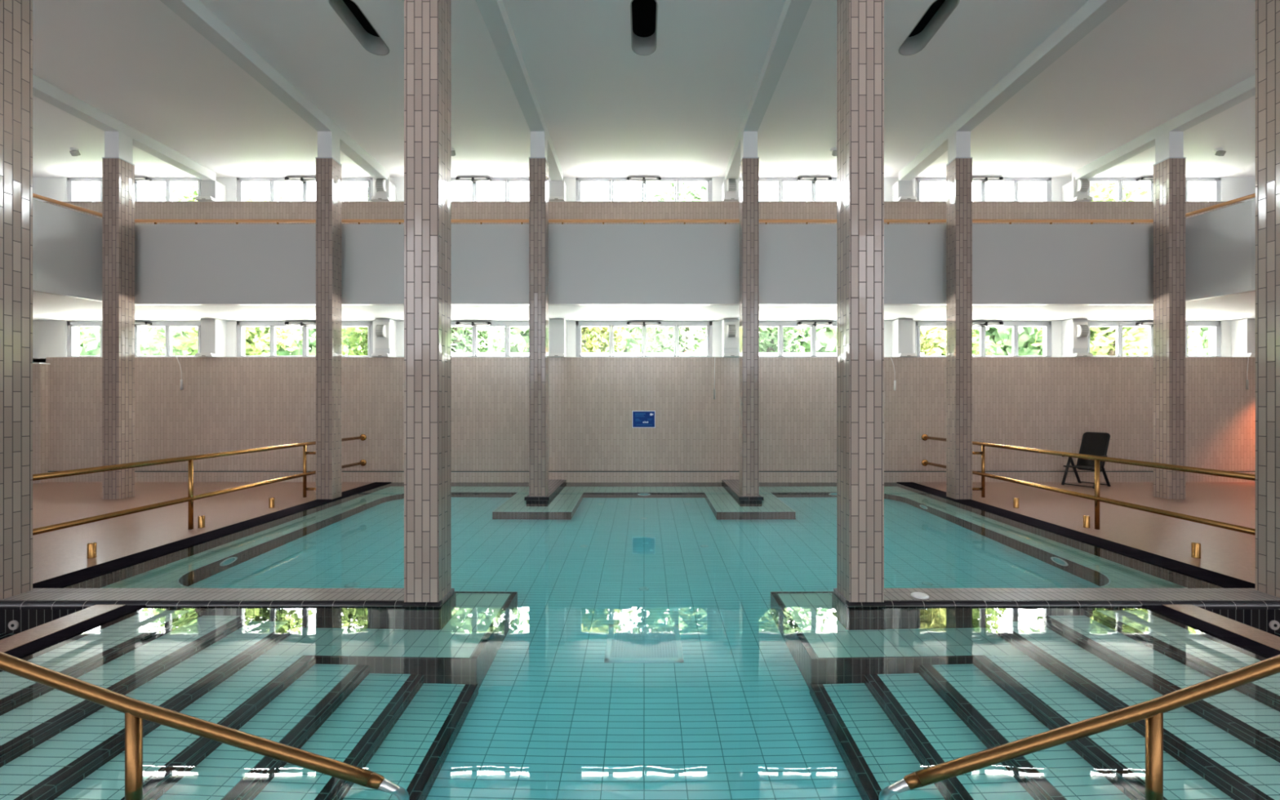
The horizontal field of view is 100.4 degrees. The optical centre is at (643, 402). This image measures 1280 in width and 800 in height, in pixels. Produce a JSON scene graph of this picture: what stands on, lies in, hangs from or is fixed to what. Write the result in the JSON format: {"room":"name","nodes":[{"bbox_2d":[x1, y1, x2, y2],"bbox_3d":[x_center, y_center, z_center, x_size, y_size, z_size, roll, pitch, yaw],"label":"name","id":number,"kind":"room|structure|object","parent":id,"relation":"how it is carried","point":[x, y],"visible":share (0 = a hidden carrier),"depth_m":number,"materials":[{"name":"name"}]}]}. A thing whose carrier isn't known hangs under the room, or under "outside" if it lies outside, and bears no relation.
{"room":"spa","nodes":[
{"label":"spa","id":0,"kind":"room"},
{"bbox_2d":[32,364,49,483],"bbox_3d":[-14.800,0.480,12.160,2.400,2.700,0.280,0,0,0],"label":"wall","id":1,"kind":"structure","parent":0,"point":[41,372],"depth_m":12.03,"materials":[{"name":"beige tile"}]},
{"bbox_2d":[32,0,1255,177],"bbox_3d":[0.000,-5.600,3.800,32.400,0.600,18.200,0,0,0],"label":"ceiling","id":2,"kind":"structure","parent":0,"point":[609,109],"depth_m":8.91,"materials":[{"name":"paint"}]},
{"bbox_2d":[32,74,216,181],"bbox_3d":[-10.000,-5.196,3.650,0.270,0.211,17.300,0,0,0],"label":"ceiling beam","id":3,"kind":"structure","parent":2,"relation":"attached to","point":[42,90],"depth_m":9.91,"materials":[{"name":"paint"}]},
{"bbox_2d":[160,0,389,180],"bbox_3d":[-6.000,-5.196,3.650,0.270,0.211,17.300,0,0,0],"label":"ceiling beam","id":4,"kind":"structure","parent":2,"relation":"attached to","point":[194,13],"depth_m":8.35,"materials":[{"name":"paint"}]},
{"bbox_2d":[328,0,389,55],"bbox_3d":[-4.000,-5.448,7.540,0.370,0.304,1.210,0,0,0],"label":"ceiling light","id":5,"kind":"object","parent":2,"relation":"attached to","point":[348,11],"depth_m":7.75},
{"bbox_2d":[475,0,563,180],"bbox_3d":[-2.000,-5.196,3.650,0.270,0.211,17.300,0,0,0],"label":"ceiling beam","id":6,"kind":"structure","parent":2,"relation":"attached to","point":[494,13],"depth_m":8.18,"materials":[{"name":"paint"}]},
{"bbox_2d":[630,0,657,55],"bbox_3d":[0.000,-5.448,7.540,0.370,0.304,1.210,0,0,0],"label":"ceiling light","id":7,"kind":"object","parent":2,"relation":"attached to","point":[643,13],"depth_m":7.85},
{"bbox_2d":[724,0,812,180],"bbox_3d":[2.000,-5.196,3.650,0.270,0.211,17.300,0,0,0],"label":"ceiling beam","id":8,"kind":"structure","parent":2,"relation":"attached to","point":[793,13],"depth_m":8.18,"materials":[{"name":"paint"}]},
{"bbox_2d":[898,0,959,55],"bbox_3d":[4.000,-5.448,7.540,0.370,0.304,1.210,0,0,0],"label":"ceiling light","id":9,"kind":"object","parent":2,"relation":"attached to","point":[939,11],"depth_m":7.75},
{"bbox_2d":[898,0,1128,180],"bbox_3d":[6.000,-5.196,3.650,0.270,0.211,17.300,0,0,0],"label":"ceiling beam","id":10,"kind":"structure","parent":2,"relation":"attached to","point":[1091,15],"depth_m":8.35,"materials":[{"name":"paint"}]},
{"bbox_2d":[1071,74,1255,180],"bbox_3d":[10.000,-5.196,3.650,0.270,0.211,17.300,0,0,0],"label":"ceiling beam","id":11,"kind":"structure","parent":2,"relation":"attached to","point":[1244,90],"depth_m":9.91,"materials":[{"name":"paint"}]},
{"bbox_2d":[32,482,1255,583],"bbox_3d":[0.000,1.974,8.675,32.000,0.312,7.050,0,0,0],"label":"floor","id":12,"kind":"structure","parent":0,"point":[57,553],"depth_m":8.83,"materials":[{"name":"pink tile"}]},
{"bbox_2d":[86,542,97,558],"bbox_3d":[-6.470,1.733,6.250,0.084,0.170,0.083,0,0,0],"label":"stub","id":13,"kind":"object","parent":12,"relation":"on","point":[91,547],"visible":1,"depth_m":6.23,"materials":[{"name":"gold metal"}]},
{"bbox_2d":[102,131,135,499],"bbox_3d":[-10.000,-1.636,10.155,0.318,6.908,0.318,0,0,0],"label":"column","id":14,"kind":"structure","parent":12,"relation":"on","point":[117,166],"depth_m":10.01,"materials":[{"name":"beige tile"}]},
{"bbox_2d":[32,434,366,535],"bbox_3d":[-6.342,1.272,8.575,0.384,1.093,7.249,0,0,0],"label":"handrail","id":15,"kind":"object","parent":12,"relation":"on","point":[190,498],"visible":0.91,"depth_m":7.62,"materials":[{"name":"gold metal"}]},
{"bbox_2d":[197,515,204,528],"bbox_3d":[-6.430,1.733,7.750,0.084,0.170,0.083,0,0,0],"label":"stub","id":16,"kind":"object","parent":12,"relation":"on","point":[201,519],"visible":1,"depth_m":7.72,"materials":[{"name":"gold metal"}]},
{"bbox_2d":[315,131,342,499],"bbox_3d":[-6.000,-1.636,10.155,0.318,6.908,0.318,0,0,0],"label":"column","id":17,"kind":"structure","parent":12,"relation":"on","point":[328,166],"depth_m":10.00,"materials":[{"name":"beige tile"}]},
{"bbox_2d":[946,131,972,499],"bbox_3d":[6.000,-1.636,10.155,0.318,6.908,0.318,0,0,0],"label":"column","id":18,"kind":"structure","parent":12,"relation":"on","point":[959,166],"depth_m":10.00,"materials":[{"name":"beige tile"}]},
{"bbox_2d":[1061,431,1111,488],"bbox_3d":[9.692,1.244,11.655,0.821,1.161,0.630,0,0,-26],"label":"deck chair","id":19,"kind":"object","parent":12,"relation":"on","point":[1093,443],"visible":0.73,"depth_m":11.75,"materials":[{"name":"plastic"}]},
{"bbox_2d":[921,434,1255,535],"bbox_3d":[6.342,1.272,8.575,0.384,1.093,7.249,0,0,0],"label":"handrail","id":20,"kind":"object","parent":12,"relation":"on","point":[1096,498],"visible":0.91,"depth_m":7.59,"materials":[{"name":"gold metal"}]},
{"bbox_2d":[1152,131,1186,499],"bbox_3d":[10.000,-1.636,10.155,0.318,6.908,0.318,0,0,0],"label":"column","id":21,"kind":"structure","parent":12,"relation":"on","point":[1169,167],"depth_m":10.00,"materials":[{"name":"beige tile"}]},
{"bbox_2d":[1191,542,1200,558],"bbox_3d":[6.470,1.733,6.250,0.084,0.170,0.083,0,0,0],"label":"stub","id":22,"kind":"object","parent":12,"relation":"on","point":[1195,547],"visible":1,"depth_m":6.23,"materials":[{"name":"gold metal"}]},
{"bbox_2d":[32,177,1255,363],"bbox_3d":[0.000,-1.545,12.705,32.000,7.550,0.290,0,0,0],"label":"piers","id":23,"kind":"object","parent":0,"point":[49,337],"visible":0.12,"depth_m":12.56,"materials":[{"name":"white paint"}]},
{"bbox_2d":[66,320,200,356],"bbox_3d":[-12.000,-1.480,12.550,3.220,0.875,0.200,0,0,0],"label":"window","id":24,"kind":"structure","parent":23,"relation":"attached to","point":[168,325],"depth_m":12.57,"materials":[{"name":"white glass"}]},
{"bbox_2d":[66,177,201,200],"bbox_3d":[-12.000,-4.950,12.550,3.220,0.696,0.200,0,0,0],"label":"window","id":25,"kind":"structure","parent":23,"relation":"in","point":[70,181],"depth_m":12.57,"materials":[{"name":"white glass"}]},
{"bbox_2d":[236,320,373,356],"bbox_3d":[-8.000,-1.480,12.550,3.220,0.875,0.200,0,0,0],"label":"window","id":26,"kind":"structure","parent":23,"relation":"attached to","point":[240,324],"depth_m":12.57,"materials":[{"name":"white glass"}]},
{"bbox_2d":[236,177,373,200],"bbox_3d":[-8.000,-4.950,12.550,3.220,0.696,0.200,0,0,0],"label":"window","id":27,"kind":"structure","parent":23,"relation":"in","point":[304,180],"depth_m":12.57,"materials":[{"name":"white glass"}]},
{"bbox_2d":[451,320,528,356],"bbox_3d":[-4.000,-1.480,12.550,3.220,0.875,0.200,0,0,0],"label":"window","id":28,"kind":"structure","parent":23,"relation":"attached to","point":[474,324],"depth_m":12.57,"materials":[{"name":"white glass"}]},
{"bbox_2d":[451,177,528,200],"bbox_3d":[-4.000,-4.950,12.550,3.220,0.696,0.200,0,0,0],"label":"window","id":29,"kind":"structure","parent":23,"relation":"in","point":[474,180],"depth_m":12.57,"materials":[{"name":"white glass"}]},
{"bbox_2d":[575,320,711,356],"bbox_3d":[0.000,-1.480,12.550,3.220,0.875,0.200,0,0,0],"label":"window","id":30,"kind":"structure","parent":23,"relation":"attached to","point":[579,324],"depth_m":12.57,"materials":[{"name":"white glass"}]},
{"bbox_2d":[575,177,711,200],"bbox_3d":[0.000,-4.950,12.550,3.220,0.696,0.200,0,0,0],"label":"window","id":31,"kind":"structure","parent":23,"relation":"in","point":[643,180],"depth_m":12.57,"materials":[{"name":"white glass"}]},
{"bbox_2d":[759,320,836,356],"bbox_3d":[4.000,-1.480,12.550,3.220,0.875,0.200,0,0,0],"label":"window","id":32,"kind":"structure","parent":23,"relation":"attached to","point":[780,324],"depth_m":12.57,"materials":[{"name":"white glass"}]},
{"bbox_2d":[759,177,836,200],"bbox_3d":[4.000,-4.950,12.550,3.220,0.696,0.200,0,0,0],"label":"window","id":33,"kind":"structure","parent":23,"relation":"in","point":[813,180],"depth_m":12.57,"materials":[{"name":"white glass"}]},
{"bbox_2d":[915,320,1051,356],"bbox_3d":[8.000,-1.480,12.550,3.220,0.875,0.200,0,0,0],"label":"window","id":34,"kind":"structure","parent":23,"relation":"attached to","point":[982,324],"depth_m":12.58,"materials":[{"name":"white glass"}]},
{"bbox_2d":[915,177,1051,200],"bbox_3d":[8.000,-4.950,12.550,3.220,0.696,0.200,0,0,0],"label":"window","id":35,"kind":"structure","parent":23,"relation":"in","point":[982,180],"depth_m":12.57,"materials":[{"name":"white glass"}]},
{"bbox_2d":[1087,320,1221,356],"bbox_3d":[12.000,-1.480,12.550,3.220,0.875,0.200,0,0,0],"label":"window","id":36,"kind":"structure","parent":23,"relation":"attached to","point":[1118,324],"depth_m":12.57,"materials":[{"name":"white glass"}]},
{"bbox_2d":[1088,177,1221,200],"bbox_3d":[12.000,-4.950,12.550,3.220,0.696,0.200,0,0,0],"label":"window","id":37,"kind":"structure","parent":23,"relation":"in","point":[1217,181],"depth_m":12.57,"materials":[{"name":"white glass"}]},
{"bbox_2d":[43,201,1255,471],"bbox_3d":[0.000,-1.180,12.380,32.000,6.820,0.360,0,0,0],"label":"wall","id":38,"kind":"structure","parent":0,"point":[223,404],"depth_m":12.20,"materials":[{"name":"beige tile"}]},
{"bbox_2d":[195,195,216,200],"bbox_3d":[-10.000,-4.639,12.170,0.380,0.075,0.160,0,0,0],"label":"sill","id":39,"kind":"structure","parent":38,"relation":"attached to","point":[197,197],"depth_m":12.10,"materials":[{"name":"white paint"}]},
{"bbox_2d":[631,410,655,427],"bbox_3d":[-0.005,0.385,12.191,0.530,0.390,0.019,0,0,0],"label":"wall sign","id":40,"kind":"object","parent":38,"relation":"attached to","point":[640,419],"visible":1,"depth_m":12.19,"materials":[{"name":"blue plastic"}]},
{"bbox_2d":[32,193,1255,320],"bbox_3d":[0.000,-2.763,3.800,32.000,1.672,17.600,0,0,0],"label":"balcony","id":41,"kind":"object","parent":38,"relation":"attached to","point":[237,272],"visible":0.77,"depth_m":10.45,"materials":[{"name":"paint"}]},
{"bbox_2d":[40,200,1247,201],"bbox_3d":[0.000,-4.596,12.394,32.000,0.012,0.412,0,0,0],"label":"trim","id":42,"kind":"structure","parent":38,"relation":"on","point":[41,201],"depth_m":12.19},
{"bbox_2d":[200,180,226,200],"bbox_3d":[-10.000,-4.846,12.395,0.340,0.488,0.330,0,0,0],"label":"pilaster","id":43,"kind":"object","parent":42,"relation":"on","point":[213,188],"visible":0.76,"depth_m":12.23,"materials":[{"name":"paint"}]},
{"bbox_2d":[389,180,396,200],"bbox_3d":[-6.000,-4.846,12.395,0.340,0.488,0.330,0,0,0],"label":"pilaster","id":44,"kind":"object","parent":42,"relation":"on","point":[393,188],"visible":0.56,"depth_m":12.39,"materials":[{"name":"paint"}]},
{"bbox_2d":[374,177,389,198],"bbox_3d":[-6.000,-4.860,12.149,0.330,0.600,0.161,0,0,0],"label":"wall lamp","id":45,"kind":"object","parent":44,"relation":"attached to","point":[381,185],"visible":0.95,"depth_m":12.18,"materials":[{"name":"white plastic"}]},
{"bbox_2d":[549,180,566,200],"bbox_3d":[-2.000,-4.846,12.395,0.340,0.488,0.330,0,0,0],"label":"pilaster","id":46,"kind":"object","parent":42,"relation":"on","point":[557,188],"visible":0.73,"depth_m":12.23,"materials":[{"name":"paint"}]},
{"bbox_2d":[721,181,724,200],"bbox_3d":[2.000,-4.846,12.395,0.340,0.488,0.330,0,0,0],"label":"pilaster","id":47,"kind":"object","parent":42,"relation":"on","point":[722,185],"visible":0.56,"depth_m":12.38,"materials":[{"name":"paint"}]},
{"bbox_2d":[724,177,738,197],"bbox_3d":[2.000,-4.860,12.149,0.330,0.600,0.161,0,0,0],"label":"wall lamp","id":48,"kind":"object","parent":47,"relation":"attached to","point":[731,185],"visible":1,"depth_m":12.21,"materials":[{"name":"white plastic"}]},
{"bbox_2d":[891,180,912,200],"bbox_3d":[6.000,-4.846,12.395,0.340,0.488,0.330,0,0,0],"label":"pilaster","id":49,"kind":"object","parent":42,"relation":"on","point":[901,188],"visible":0.74,"depth_m":12.23,"materials":[{"name":"paint"}]},
{"bbox_2d":[1061,180,1072,200],"bbox_3d":[10.000,-4.846,12.395,0.340,0.488,0.330,0,0,0],"label":"pilaster","id":50,"kind":"object","parent":42,"relation":"on","point":[1066,189],"visible":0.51,"depth_m":12.38,"materials":[{"name":"paint"}]},
{"bbox_2d":[1072,177,1089,198],"bbox_3d":[10.000,-4.860,12.149,0.330,0.600,0.161,0,0,0],"label":"wall lamp","id":51,"kind":"object","parent":50,"relation":"attached to","point":[1080,186],"visible":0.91,"depth_m":12.19,"materials":[{"name":"white plastic"}]},
{"bbox_2d":[44,356,1255,357],"bbox_3d":[1.150,-1.037,12.394,29.700,0.012,0.412,0,0,0],"label":"trim","id":52,"kind":"structure","parent":38,"relation":"on","point":[45,357],"depth_m":12.19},
{"bbox_2d":[200,318,226,356],"bbox_3d":[-10.000,-1.482,12.395,0.340,0.877,0.330,0,0,0],"label":"pilaster","id":53,"kind":"object","parent":52,"relation":"on","point":[213,331],"visible":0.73,"depth_m":12.23,"materials":[{"name":"paint"}]},
{"bbox_2d":[374,318,396,356],"bbox_3d":[-6.000,-1.482,12.395,0.340,0.877,0.330,0,0,0],"label":"pilaster","id":54,"kind":"object","parent":52,"relation":"on","point":[392,350],"visible":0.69,"depth_m":12.31,"materials":[{"name":"paint"}]},
{"bbox_2d":[374,322,389,348],"bbox_3d":[-6.000,-1.540,12.149,0.330,0.600,0.161,0,0,0],"label":"wall lamp","id":55,"kind":"object","parent":54,"relation":"attached to","point":[381,329],"visible":1,"depth_m":12.21,"materials":[{"name":"white plastic"}]},
{"bbox_2d":[549,318,566,356],"bbox_3d":[-2.000,-1.482,12.395,0.340,0.877,0.330,0,0,0],"label":"pilaster","id":56,"kind":"object","parent":52,"relation":"on","point":[557,326],"visible":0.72,"depth_m":12.23,"materials":[{"name":"paint"}]},
{"bbox_2d":[721,318,738,356],"bbox_3d":[2.000,-1.482,12.395,0.340,0.877,0.330,0,0,0],"label":"pilaster","id":57,"kind":"object","parent":52,"relation":"on","point":[725,320],"visible":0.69,"depth_m":12.23,"materials":[{"name":"paint"}]},
{"bbox_2d":[724,322,738,348],"bbox_3d":[2.000,-1.540,12.149,0.330,0.600,0.161,0,0,0],"label":"wall lamp","id":58,"kind":"object","parent":57,"relation":"attached to","point":[731,329],"visible":1,"depth_m":12.21,"materials":[{"name":"white plastic"}]},
{"bbox_2d":[891,318,912,356],"bbox_3d":[6.000,-1.482,12.395,0.340,0.877,0.330,0,0,0],"label":"pilaster","id":59,"kind":"object","parent":52,"relation":"on","point":[901,328],"visible":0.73,"depth_m":12.23,"materials":[{"name":"paint"}]},
{"bbox_2d":[1061,318,1087,356],"bbox_3d":[10.000,-1.482,12.395,0.340,0.877,0.330,0,0,0],"label":"pilaster","id":60,"kind":"object","parent":52,"relation":"on","point":[1067,349],"visible":0.7,"depth_m":12.34,"materials":[{"name":"paint"}]},
{"bbox_2d":[1072,322,1089,348],"bbox_3d":[10.000,-1.540,12.149,0.330,0.600,0.161,0,0,0],"label":"wall lamp","id":61,"kind":"object","parent":60,"relation":"attached to","point":[1081,331],"visible":1,"depth_m":12.21,"materials":[{"name":"white plastic"}]},
{"bbox_2d":[1231,318,1255,356],"bbox_3d":[14.000,-1.482,12.395,0.340,0.877,0.330,0,0,0],"label":"pilaster","id":62,"kind":"object","parent":52,"relation":"on","point":[1242,331],"visible":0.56,"depth_m":12.32,"materials":[{"name":"paint"}]},
{"bbox_2d":[47,471,1255,472],"bbox_3d":[1.200,1.575,12.182,29.600,0.015,0.036,0,0,0],"label":"trim","id":63,"kind":"structure","parent":38,"relation":"attached to","point":[48,471],"depth_m":12.16,"materials":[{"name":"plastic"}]},
{"bbox_2d":[48,472,1255,482],"bbox_3d":[1.200,1.712,12.182,29.600,0.235,0.035,0,0,0],"label":"baseboard","id":64,"kind":"structure","parent":38,"relation":"attached to","point":[95,477],"depth_m":12.16,"materials":[{"name":"beige tile"}]},
{"bbox_2d":[1071,195,1093,200],"bbox_3d":[10.000,-4.639,12.170,0.380,0.075,0.160,0,0,0],"label":"sill","id":65,"kind":"structure","parent":38,"relation":"attached to","point":[1078,197],"depth_m":12.10,"materials":[{"name":"white paint"}]},
{"bbox_3d":[0.000,2.420,3.650,11.900,1.240,17.300,0,0,0],"label":"basin","id":66,"kind":"object","parent":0,"visible":0},
{"bbox_2d":[0,604,146,657],"bbox_3d":[-4.695,2.123,-0.104,0.450,0.614,9.792,0,0,0],"label":"strip","id":67,"kind":"object","parent":66,"relation":"on","point":[24,643],"visible":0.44,"depth_m":4.29,"materials":[{"name":"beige tile"}]},
{"bbox_2d":[32,482,391,588],"bbox_3d":[-5.945,1.853,8.670,0.370,0.073,7.060,0,0,0],"label":"pool coping","id":68,"kind":"object","parent":66,"relation":"on","point":[65,580],"visible":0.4,"depth_m":6.72,"materials":[{"name":"tile"}]},
{"bbox_2d":[0,588,454,632],"bbox_3d":[-8.910,2.087,4.975,14.180,0.586,0.370,0,0,0],"label":"ledge","id":69,"kind":"object","parent":66,"relation":"on","point":[35,607],"visible":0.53,"depth_m":4.87,"materials":[{"name":"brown tile"}]},
{"bbox_2d":[0,0,32,599],"bbox_3d":[-6.000,-1.648,4.945,0.318,6.884,0.318,0,0,0],"label":"column","id":70,"kind":"structure","parent":69,"relation":"on","point":[15,15],"depth_m":4.96,"materials":[{"name":"beige tile"}]},
{"bbox_2d":[402,0,451,606],"bbox_3d":[-2.000,-1.355,4.944,0.334,7.470,0.320,0,0,0],"label":"column","id":71,"kind":"structure","parent":69,"relation":"on","point":[427,23],"depth_m":4.79,"materials":[{"name":"beige tile"}]},
{"bbox_2d":[524,479,566,500],"bbox_3d":[-2.000,2.070,11.070,0.460,0.620,2.260,0,0,0],"label":"ledge","id":72,"kind":"object","parent":66,"relation":"on","point":[554,485],"visible":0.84,"depth_m":10.79,"materials":[{"name":"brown tile"}]},
{"bbox_2d":[528,131,548,496],"bbox_3d":[-2.000,-1.665,10.155,0.318,6.850,0.318,0,0,0],"label":"column","id":73,"kind":"structure","parent":72,"relation":"on","point":[538,162],"depth_m":10.00,"materials":[{"name":"beige tile"}]},
{"bbox_2d":[0,482,1279,799],"bbox_3d":[0.000,1.830,3.695,11.580,0.001,16.990,0,0,0],"label":"pool water","id":74,"kind":"object","parent":66,"relation":"in","point":[592,641],"visible":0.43,"depth_m":3.63,"materials":[{"name":"teal liquid"}]},
{"bbox_2d":[721,479,763,500],"bbox_3d":[2.000,2.070,11.070,0.460,0.620,2.260,0,0,0],"label":"ledge","id":75,"kind":"object","parent":66,"relation":"on","point":[732,485],"visible":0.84,"depth_m":10.81,"materials":[{"name":"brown tile"}]},
{"bbox_2d":[739,131,759,496],"bbox_3d":[2.000,-1.665,10.155,0.318,6.850,0.318,0,0,0],"label":"column","id":76,"kind":"structure","parent":75,"relation":"on","point":[749,161],"depth_m":10.00,"materials":[{"name":"beige tile"}]},
{"bbox_2d":[833,588,1279,632],"bbox_3d":[8.910,2.087,4.975,14.180,0.586,0.370,0,0,0],"label":"ledge","id":77,"kind":"object","parent":66,"relation":"on","point":[1254,608],"visible":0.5,"depth_m":4.87,"materials":[{"name":"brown tile"}]},
{"bbox_2d":[836,0,885,606],"bbox_3d":[2.000,-1.355,4.944,0.334,7.470,0.320,0,0,0],"label":"column","id":78,"kind":"structure","parent":77,"relation":"on","point":[860,23],"depth_m":4.79,"materials":[{"name":"beige tile"}]},
{"bbox_2d":[911,591,928,599],"bbox_3d":[2.550,1.784,4.930,0.150,0.020,0.150,0,0,0],"label":"lid","id":79,"kind":"object","parent":77,"relation":"on","point":[918,595],"visible":1,"depth_m":4.91,"materials":[{"name":"white plastic"}]},
{"bbox_2d":[1255,0,1279,597],"bbox_3d":[6.000,-1.648,4.945,0.318,6.884,0.318,0,0,0],"label":"column","id":80,"kind":"structure","parent":77,"relation":"on","point":[1267,11],"depth_m":5.00,"materials":[{"name":"beige tile"}]},
{"bbox_2d":[897,482,1255,588],"bbox_3d":[5.945,1.853,8.670,0.370,0.073,7.060,0,0,0],"label":"pool coping","id":81,"kind":"object","parent":66,"relation":"on","point":[1216,578],"visible":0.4,"depth_m":6.72,"materials":[{"name":"tile"}]},
{"bbox_2d":[1142,604,1279,657],"bbox_3d":[4.695,2.123,-0.104,0.450,0.614,9.792,0,0,0],"label":"strip","id":82,"kind":"object","parent":66,"relation":"on","point":[1264,643],"visible":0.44,"depth_m":4.29,"materials":[{"name":"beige tile"}]},
{"bbox_3d":[-2.902,2.449,0.030,3.134,0.982,9.560,0,0,0],"label":"stairs","id":83,"kind":"structure","parent":66,"relation":"in","visible":0},
{"bbox_2d":[0,651,399,792],"bbox_3d":[-2.873,1.835,2.530,3.515,2.191,0.062,0,0,0],"label":"stair handrail","id":84,"kind":"object","parent":83,"relation":"on","point":[135,710],"visible":0.84,"depth_m":2.51,"materials":[{"name":"brown metal"}]},
{"bbox_3d":[2.902,2.449,0.030,3.134,0.982,9.560,0,0,0],"label":"stairs","id":85,"kind":"structure","parent":66,"relation":"in","visible":0},
{"bbox_2d":[888,654,1279,792],"bbox_3d":[2.873,1.835,2.530,3.515,2.191,0.062,0,0,0],"label":"stair handrail","id":86,"kind":"object","parent":85,"relation":"on","point":[1153,710],"visible":0.83,"depth_m":2.51,"materials":[{"name":"brown metal"}]},
{"label":"outside","id":87,"kind":"structure","parent":0,"visible":0},
{"bbox_3d":[0.000,-0.570,44.650,140.000,0.400,50.700,0,0,0],"label":"floor","id":88,"kind":"structure","parent":87,"visible":0},
{"bbox_2d":[79,326,93,344],"bbox_3d":[-24.015,-4.114,20.391,5.416,7.889,5.914,0,0,-12],"label":"tree","id":89,"kind":"object","parent":88,"relation":"on","point":[86,332],"visible":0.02,"depth_m":21.82,"materials":[{"name":"green plant"}]},
{"bbox_2d":[139,326,263,355],"bbox_3d":[-19.479,-4.342,23.662,5.279,7.816,5.520,0,0,8],"label":"tree","id":90,"kind":"object","parent":88,"relation":"on","point":[160,345],"visible":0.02,"depth_m":22.61,"materials":[{"name":"green plant"}]},
{"bbox_2d":[151,182,312,355],"bbox_3d":[-15.661,-4.721,20.106,5.774,9.789,5.196,0,0,9],"label":"tree","id":91,"kind":"object","parent":88,"relation":"on","point":[260,335],"visible":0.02,"depth_m":19.83,"materials":[{"name":"green plant"}]},
{"bbox_2d":[342,185,367,355],"bbox_3d":[-11.514,-4.971,23.677,5.629,9.504,5.358,0,0,-21],"label":"tree","id":92,"kind":"object","parent":88,"relation":"on","point":[353,340],"visible":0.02,"depth_m":22.91,"materials":[{"name":"green plant"}]},
{"bbox_2d":[451,326,526,355],"bbox_3d":[-7.149,-4.043,20.103,5.486,7.585,5.711,0,0,10],"label":"tree","id":93,"kind":"object","parent":88,"relation":"on","point":[459,334],"visible":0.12,"depth_m":19.93,"materials":[{"name":"green plant"}]},
{"bbox_2d":[524,326,641,352],"bbox_3d":[-2.626,-4.356,23.768,5.532,8.696,5.569,0,0,-22],"label":"tree","id":94,"kind":"object","parent":88,"relation":"on","point":[589,335],"visible":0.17,"depth_m":22.83,"materials":[{"name":"green plant"}]},
{"bbox_2d":[79,326,1208,355],"bbox_3d":[-0.004,-3.580,28.912,68.814,6.406,4.151,0,0,0],"label":"hedge","id":95,"kind":"object","parent":88,"relation":"on","point":[1027,335],"visible":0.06,"depth_m":28.25,"materials":[{"name":"green plant"}]},
{"bbox_2d":[626,182,706,355],"bbox_3d":[1.689,-4.647,20.520,5.490,9.082,5.780,0,0,-40],"label":"tree","id":96,"kind":"object","parent":88,"relation":"on","point":[689,336],"visible":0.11,"depth_m":19.50,"materials":[{"name":"green plant"}]},
{"bbox_2d":[759,188,822,352],"bbox_3d":[5.553,-4.904,23.937,5.564,9.415,5.465,0,0,34],"label":"tree","id":97,"kind":"object","parent":88,"relation":"on","point":[768,334],"visible":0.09,"depth_m":23.12,"materials":[{"name":"green plant"}]},
{"bbox_2d":[832,196,946,355],"bbox_3d":[9.510,-3.864,20.083,5.591,7.897,5.383,0,0,-16],"label":"tree","id":98,"kind":"object","parent":88,"relation":"on","point":[930,332],"visible":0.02,"depth_m":19.80,"materials":[{"name":"green plant"}]},
{"bbox_2d":[920,326,1009,355],"bbox_3d":[13.720,-4.254,23.829,5.527,8.480,5.861,0,0,43],"label":"tree","id":99,"kind":"object","parent":88,"relation":"on","point":[975,349],"visible":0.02,"depth_m":23.28,"materials":[{"name":"green plant"}]},
{"bbox_2d":[1031,182,1201,355],"bbox_3d":[17.598,-4.804,20.145,5.519,9.270,5.570,0,0,-17],"label":"tree","id":100,"kind":"object","parent":88,"relation":"on","point":[1102,339],"visible":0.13,"depth_m":19.67,"materials":[{"name":"green plant"}]},
{"bbox_2d":[1089,185,1201,355],"bbox_3d":[22.098,-4.996,23.993,5.559,9.606,5.429,0,0,-23],"label":"tree","id":101,"kind":"object","parent":88,"relation":"on","point":[1190,333],"visible":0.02,"depth_m":22.54,"materials":[{"name":"green plant"}]},
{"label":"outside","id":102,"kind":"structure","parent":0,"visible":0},
{"bbox_3d":[0.000,-0.570,16.100,140.000,0.400,6.400,0,0,0],"label":"floor","id":103,"kind":"structure","parent":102,"visible":0},
{"bbox_2d":[488,326,492,355],"bbox_3d":[-4.900,-1.620,17.000,0.100,1.700,0.100,0,0,0],"label":"post","id":104,"kind":"object","parent":103,"relation":"on","point":[490,328],"visible":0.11,"depth_m":16.95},
{"bbox_2d":[451,352,924,355],"bbox_3d":[0.500,-1.270,19.100,19.000,1.000,0.200,0,0,0],"label":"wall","id":105,"kind":"structure","parent":103,"relation":"on","point":[452,353],"depth_m":19.00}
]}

